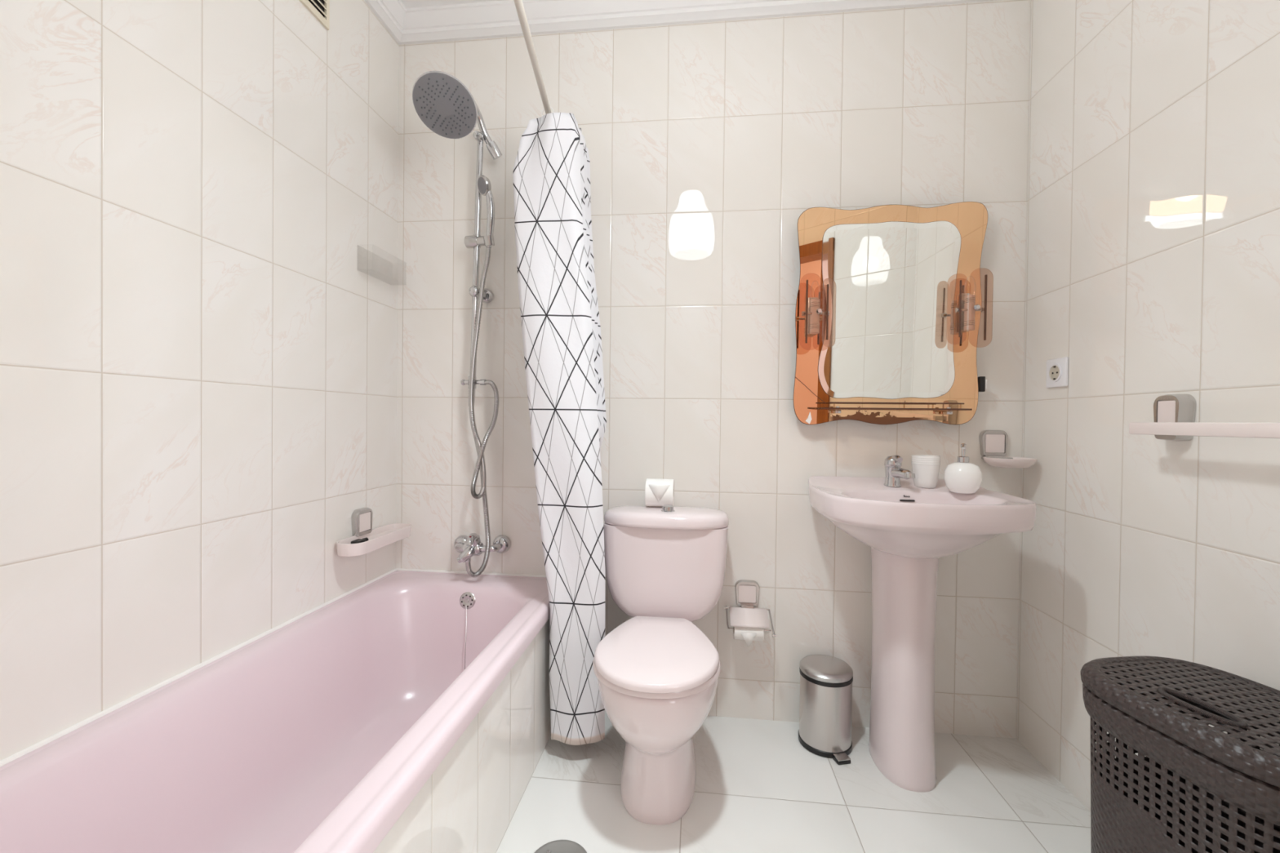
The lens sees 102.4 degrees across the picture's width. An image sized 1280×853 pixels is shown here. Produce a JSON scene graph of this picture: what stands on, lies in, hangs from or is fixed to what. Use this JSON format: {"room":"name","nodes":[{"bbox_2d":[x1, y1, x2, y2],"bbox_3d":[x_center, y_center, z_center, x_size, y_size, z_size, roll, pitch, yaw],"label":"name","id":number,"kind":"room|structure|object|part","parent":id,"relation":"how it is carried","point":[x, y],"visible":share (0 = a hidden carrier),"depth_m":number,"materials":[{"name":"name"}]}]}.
{"room":"bathroom","nodes":[
{"label":"bathroom","id":0,"kind":"room"},
{"bbox_2d":[0,0,399,760],"bbox_3d":[-1.086,-0.247,0.973,0.100,2.555,2.200,1,1,6],"label":"wall","id":1,"kind":"structure","parent":0,"point":[199,198],"depth_m":1.14,"materials":[{"name":"tile"}]},
{"bbox_2d":[0,568,546,767],"bbox_3d":[-0.693,0.560,1.089,0.683,0.012,1.702,1,1,6],"label":"trim","id":2,"kind":"structure","parent":1,"relation":"attached to","point":[62,733],"depth_m":1.18,"materials":[{"name":"white"}]},
{"bbox_2d":[298,0,329,30],"bbox_3d":[-0.962,-1.311,1.472,0.009,0.200,0.200,1,1,6],"label":"air vent","id":3,"kind":"object","parent":1,"relation":"in","point":[320,9],"visible":1,"depth_m":1.54,"materials":[{"name":"beige plastic"}]},
{"bbox_2d":[336,507,411,556],"bbox_3d":[-0.905,0.344,1.764,0.100,0.127,0.330,1,1,6],"label":"soap dish","id":4,"kind":"object","parent":1,"relation":"attached to","point":[361,518],"visible":1,"depth_m":1.73,"materials":[{"name":"plastic"}]},
{"bbox_2d":[351,537,368,543],"bbox_3d":[-0.911,0.376,1.675,0.030,0.018,0.057,1,1,6],"label":"stopper","id":5,"kind":"object","parent":4,"relation":"on","point":[357,540],"visible":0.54,"depth_m":1.66,"materials":[{"name":"black plastic"}]},
{"bbox_3d":[-0.945,0.325,1.753,0.022,0.090,0.086,1,1,6],"label":"wall plate","id":6,"kind":"part","parent":4,"relation":"part of","materials":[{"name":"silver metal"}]},
{"bbox_2d":[336,523,411,556],"bbox_3d":[-0.902,0.386,1.764,0.095,0.043,0.330,1,1,6],"label":"tray","id":7,"kind":"object","parent":4,"relation":"attached to","point":[382,536],"depth_m":1.73,"materials":[{"name":"white plastic"}]},
{"bbox_2d":[373,617,551,852],"bbox_3d":[-0.380,0.826,1.056,0.023,0.424,1.699,1,1,6],"label":"wall","id":8,"kind":"structure","parent":0,"point":[470,801],"depth_m":1.20,"materials":[{"name":"tile"}]},
{"bbox_2d":[395,0,1031,738],"bbox_3d":[0.183,-0.242,1.888,2.221,2.555,0.100,1,1,6],"label":"wall","id":9,"kind":"structure","parent":0,"point":[708,144],"depth_m":1.82,"materials":[{"name":"tile"}]},
{"bbox_2d":[412,71,502,577],"bbox_3d":[-0.618,-0.300,1.743,0.200,1.676,0.362,1,1,6],"label":"shower","id":10,"kind":"object","parent":9,"relation":"attached to","point":[444,104],"visible":0.83,"depth_m":1.69,"materials":[{"name":"silver metal"}]},
{"bbox_3d":[-0.576,-1.033,1.827,0.030,0.030,0.028,1,1,23],"label":"adjusting knob","id":11,"kind":"part","parent":10,"relation":"part of","materials":[{"name":"silver metal"}]},
{"bbox_2d":[468,174,498,498],"bbox_3d":[-0.557,-0.311,1.841,0.095,1.142,0.069,1,1,35],"label":"shower","id":12,"kind":"object","parent":10,"relation":"attached to","point":[484,186],"visible":1,"depth_m":1.83,"materials":[{"name":"silver metal"}]},
{"bbox_3d":[-0.535,-0.744,1.825,0.038,0.215,0.034,1,1,6],"label":"handle","id":13,"kind":"part","parent":12,"relation":"part of","materials":[{"name":"silver metal"}]},
{"bbox_3d":[-0.579,-1.052,1.769,0.059,0.172,0.265,1,1,27],"label":"shower arm","id":14,"kind":"part","parent":10,"relation":"part of","materials":[{"name":"silver metal"}]},
{"bbox_2d":[453,533,511,563],"bbox_3d":[-0.597,0.430,1.860,0.219,0.103,0.140,1,1,6],"label":"mixer tap","id":15,"kind":"object","parent":9,"relation":"attached to","point":[471,545],"visible":0.99,"depth_m":1.84,"materials":[{"name":"silver metal"}]},
{"bbox_3d":[-0.624,0.470,1.823,0.049,0.025,0.025,0,1,-36],"label":"diverter knob","id":16,"kind":"part","parent":15,"relation":"part of","materials":[{"name":"silver metal"}]},
{"bbox_3d":[-0.597,0.405,1.829,0.048,0.051,0.080,1,1,6],"label":"lever","id":17,"kind":"part","parent":15,"relation":"part of","materials":[{"name":"silver metal"}]},
{"bbox_2d":[513,0,551,114],"bbox_3d":[-0.288,-1.022,0.825,0.044,0.077,2.118,1,1,-1],"label":"curtain rod","id":18,"kind":"object","parent":9,"relation":"attached to","point":[518,3],"visible":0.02,"depth_m":1.39,"materials":[{"name":"white metal"}]},
{"bbox_2d":[512,106,606,745],"bbox_3d":[-0.236,-0.030,1.691,0.325,2.005,0.277,1,1,20],"label":"shower curtain","id":19,"kind":"object","parent":18,"relation":"hanging from","point":[561,328],"visible":0.98,"depth_m":1.58,"materials":[{"name":"fabric"}]},
{"bbox_2d":[364,0,1001,44],"bbox_3d":[0.076,-1.465,0.781,2.221,0.087,2.100,1,1,6],"label":"ceiling","id":20,"kind":"structure","parent":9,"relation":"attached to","point":[408,21],"depth_m":1.83,"materials":[{"name":"white paint"}]},
{"bbox_2d":[724,579,776,637],"bbox_3d":[0.375,0.620,1.764,0.164,0.150,0.121,1,1,6],"label":"toilet roll holder","id":21,"kind":"object","parent":9,"relation":"attached to","point":[747,592],"visible":0.99,"depth_m":1.78,"materials":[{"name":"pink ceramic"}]},
{"bbox_3d":[0.378,0.589,1.816,0.086,0.090,0.016,1,1,6],"label":"wall plate","id":22,"kind":"part","parent":21,"relation":"part of","materials":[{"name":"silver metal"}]},
{"bbox_2d":[733,626,764,646],"bbox_3d":[0.369,0.698,1.752,0.098,0.079,0.071,1,1,6],"label":"toilet roll","id":23,"kind":"object","parent":21,"relation":"attached to","point":[748,634],"visible":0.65,"depth_m":1.72,"materials":[{"name":"white paper"}]},
{"bbox_3d":[0.374,0.664,1.756,0.164,0.062,0.104,1,1,6],"label":"wire frame","id":24,"kind":"part","parent":21,"relation":"part of","materials":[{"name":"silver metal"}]},
{"bbox_2d":[793,201,987,424],"bbox_3d":[0.827,-0.367,1.688,0.614,0.730,0.152,1,1,6],"label":"wall mirror","id":25,"kind":"object","parent":9,"relation":"attached to","point":[893,352],"visible":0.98,"depth_m":1.70,"materials":[{"name":"orange mirror"}]},
{"bbox_2d":[801,280,829,342],"bbox_3d":[0.582,-0.372,1.693,0.121,0.248,0.076,1,1,6],"label":"light","id":26,"kind":"object","parent":25,"relation":"attached to","point":[813,311],"visible":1,"depth_m":1.68,"materials":[{"name":"brown glass"}]},
{"bbox_3d":[0.579,-0.370,1.726,0.032,0.124,0.012,1,1,6],"label":"plate","id":27,"kind":"part","parent":26,"relation":"part of","materials":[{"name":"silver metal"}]},
{"bbox_3d":[0.574,-0.372,1.685,0.076,0.021,0.068,0,1,-34],"label":"chrome arm","id":28,"kind":"part","parent":26,"relation":"part of","materials":[{"name":"grey metal"}]},
{"bbox_3d":[0.808,-0.074,1.624,0.405,0.004,0.004,1,1,6],"label":"guard rail","id":29,"kind":"part","parent":25,"relation":"part of","materials":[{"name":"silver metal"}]},
{"bbox_2d":[955,274,986,340],"bbox_3d":[1.044,-0.372,1.629,0.094,0.248,0.093,0,1,-25],"label":"light","id":30,"kind":"object","parent":25,"relation":"attached to","point":[966,308],"visible":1,"depth_m":1.62,"materials":[{"name":"brown glass"}]},
{"bbox_3d":[1.054,-0.370,1.672,0.032,0.124,0.012,1,1,6],"label":"plate","id":31,"kind":"part","parent":30,"relation":"part of","materials":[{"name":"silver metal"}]},
{"bbox_3d":[1.049,-0.372,1.632,0.068,0.021,0.076,0,1,-44],"label":"chrome arm","id":32,"kind":"part","parent":30,"relation":"part of","materials":[{"name":"grey metal"}]},
{"bbox_2d":[977,376,986,391],"bbox_3d":[1.122,-0.139,1.685,0.022,0.050,0.018,1,1,6],"label":"switch","id":33,"kind":"object","parent":25,"relation":"attached to","point":[982,383],"depth_m":1.68,"materials":[{"name":"black plastic"}]},
{"bbox_2d":[978,430,1037,468],"bbox_3d":[1.186,0.072,1.658,0.140,0.119,0.142,1,1,6],"label":"soap dish","id":34,"kind":"object","parent":9,"relation":"attached to","point":[993,443],"visible":1,"depth_m":1.71,"materials":[{"name":"pink ceramic"}]},
{"bbox_3d":[1.185,0.057,1.721,0.086,0.090,0.016,1,1,6],"label":"wall plate","id":35,"kind":"part","parent":34,"relation":"part of","materials":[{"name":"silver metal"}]},
{"bbox_3d":[1.182,0.106,1.703,0.076,0.010,0.046,1,1,6],"label":"arm","id":36,"kind":"part","parent":34,"relation":"part of","materials":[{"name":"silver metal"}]},
{"bbox_3d":[1.185,0.116,1.649,0.140,0.031,0.124,1,1,6],"label":"dish","id":37,"kind":"part","parent":34,"relation":"part of","materials":[{"name":"white plastic"}]},
{"bbox_2d":[496,711,1090,852],"bbox_3d":[0.046,1.071,0.810,2.421,0.050,2.300,1,1,6],"label":"floor","id":38,"kind":"structure","parent":0,"point":[758,789],"depth_m":1.43,"materials":[{"name":"tile"}]},
{"bbox_2d":[0,570,550,852],"bbox_3d":[-0.690,0.752,1.089,0.683,0.380,1.698,1,1,6],"label":"bathtub","id":39,"kind":"object","parent":38,"relation":"on","point":[317,733],"visible":0.88,"depth_m":1.19,"materials":[{"name":"pink ceramic"}]},
{"bbox_3d":[-0.593,0.780,1.700,0.019,0.300,0.227,1,1,-6],"label":"plug chain","id":40,"kind":"part","parent":39,"relation":"part of","materials":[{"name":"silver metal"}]},
{"bbox_3d":[-0.608,0.615,1.815,0.059,0.059,0.015,1,1,6],"label":"overflow plate","id":41,"kind":"part","parent":39,"relation":"part of","materials":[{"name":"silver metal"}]},
{"bbox_2d":[534,840,586,852],"bbox_3d":[-0.192,1.035,1.216,0.144,0.006,0.144,1,1,6],"label":"floor drain","id":42,"kind":"object","parent":38,"relation":"on","point":[557,846],"visible":1,"depth_m":1.26,"materials":[{"name":"silver metal"}]},
{"bbox_2d":[592,504,728,825],"bbox_3d":[0.059,0.650,1.516,0.419,0.777,0.651,1,1,6],"label":"toilet","id":43,"kind":"object","parent":38,"relation":"on","point":[657,673],"visible":1,"depth_m":1.42,"materials":[{"name":"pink ceramic"}]},
{"bbox_3d":[0.047,0.629,1.403,0.340,0.018,0.401,1,1,6],"label":"seat","id":44,"kind":"part","parent":43,"relation":"part of","materials":[{"name":"white plastic"}]},
{"bbox_3d":[0.047,0.606,1.402,0.332,0.025,0.423,1,1,6],"label":"seat lid","id":45,"kind":"part","parent":43,"relation":"part of","materials":[{"name":"white plastic"}]},
{"bbox_3d":[0.055,0.839,1.500,0.334,0.399,0.582,1,1,6],"label":"bowl","id":46,"kind":"part","parent":43,"relation":"part of","materials":[{"name":"white ceramic"}]},
{"bbox_2d":[644,478,674,506],"bbox_3d":[0.069,0.228,1.772,0.095,0.095,0.098,1,1,6],"label":"toilet roll","id":47,"kind":"object","parent":43,"relation":"on","point":[658,492],"visible":0.98,"depth_m":1.73,"materials":[{"name":"white paper"}]},
{"bbox_3d":[0.088,0.300,1.731,0.419,0.046,0.210,1,1,6],"label":"cistern lid","id":48,"kind":"part","parent":43,"relation":"part of","materials":[{"name":"white ceramic"}]},
{"bbox_2d":[798,654,853,764],"bbox_3d":[0.610,0.910,1.682,0.168,0.264,0.198,1,1,6],"label":"pedal bin","id":49,"kind":"object","parent":38,"relation":"on","point":[825,695],"visible":1,"depth_m":1.63,"materials":[{"name":"silver metal"}]},
{"bbox_3d":[0.613,0.791,1.696,0.166,0.027,0.166,1,1,6],"label":"lid","id":50,"kind":"part","parent":49,"relation":"part of","materials":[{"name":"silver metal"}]},
{"bbox_3d":[0.629,1.030,1.603,0.042,0.004,0.032,1,1,-11],"label":"pedal plate","id":51,"kind":"part","parent":49,"relation":"part of","materials":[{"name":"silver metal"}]},
{"bbox_2d":[808,475,1036,792],"bbox_3d":[0.808,0.612,1.540,0.548,0.869,0.464,1,1,6],"label":"basin","id":52,"kind":"object","parent":38,"relation":"on","point":[908,528],"visible":1,"depth_m":1.49,"materials":[{"name":"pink ceramic"}]},
{"bbox_2d":[884,454,915,487],"bbox_3d":[0.827,0.143,1.641,0.052,0.102,0.120,1,1,-7],"label":"tap","id":53,"kind":"object","parent":52,"relation":"on","point":[894,472],"visible":1,"depth_m":1.65,"materials":[{"name":"silver metal"}]},
{"bbox_3d":[0.822,0.111,1.664,0.052,0.040,0.073,1,1,6],"label":"lever","id":54,"kind":"part","parent":53,"relation":"part of","materials":[{"name":"silver metal"}]},
{"bbox_3d":[0.812,0.280,1.537,0.548,0.204,0.464,1,1,6],"label":"basin bowl","id":55,"kind":"part","parent":52,"relation":"part of","materials":[{"name":"white ceramic"}]},
{"bbox_2d":[911,454,940,488],"bbox_3d":[0.921,0.145,1.659,0.082,0.102,0.082,1,1,6],"label":"tumbler","id":56,"kind":"object","parent":52,"relation":"on","point":[926,468],"visible":0.99,"depth_m":1.63,"materials":[{"name":"white plastic"}]},
{"bbox_2d":[943,443,982,493],"bbox_3d":[0.982,0.126,1.563,0.100,0.149,0.100,1,1,6],"label":"soap dispenser","id":57,"kind":"object","parent":52,"relation":"on","point":[963,477],"visible":1,"depth_m":1.53,"materials":[{"name":"white ceramic"}]},
{"bbox_2d":[943,462,982,493],"bbox_3d":[0.982,0.155,1.564,0.100,0.092,0.100,1,1,6],"label":"bottle","id":58,"kind":"object","parent":57,"relation":"attached to","point":[963,477],"depth_m":1.53,"materials":[{"name":"white ceramic"}]},
{"bbox_2d":[1080,656,1279,852],"bbox_3d":[1.001,0.759,0.873,0.306,0.594,0.378,1,1,-7],"label":"laundry hamper","id":59,"kind":"object","parent":38,"relation":"on","point":[1197,787],"visible":1,"depth_m":0.87,"materials":[{"name":"plastic"}]},
{"bbox_3d":[1.004,0.470,0.870,0.259,0.007,0.333,1,1,-10],"label":"woven lid","id":60,"kind":"part","parent":59,"relation":"part of","materials":[{"name":"black plastic"}]},
{"bbox_2d":[1016,0,1279,812],"bbox_3d":[1.279,-0.222,1.249,0.100,2.555,1.129,1,1,6],"label":"wall","id":61,"kind":"structure","parent":0,"point":[1153,235],"depth_m":1.25,"materials":[{"name":"tile"}]},
{"bbox_2d":[1045,356,1068,387],"bbox_3d":[1.255,-0.162,1.550,0.013,0.086,0.086,1,1,6],"label":"wall socket","id":62,"kind":"object","parent":61,"relation":"attached to","point":[1057,370],"visible":1,"depth_m":1.54,"materials":[{"name":"white plastic"}]},
{"bbox_2d":[1128,394,1279,440],"bbox_3d":[1.147,-0.019,0.953,0.092,0.104,0.489,1,1,6],"label":"towel rail","id":63,"kind":"object","parent":61,"relation":"attached to","point":[1174,415],"visible":1,"depth_m":1.10,"materials":[{"name":"plastic"}]}
]}

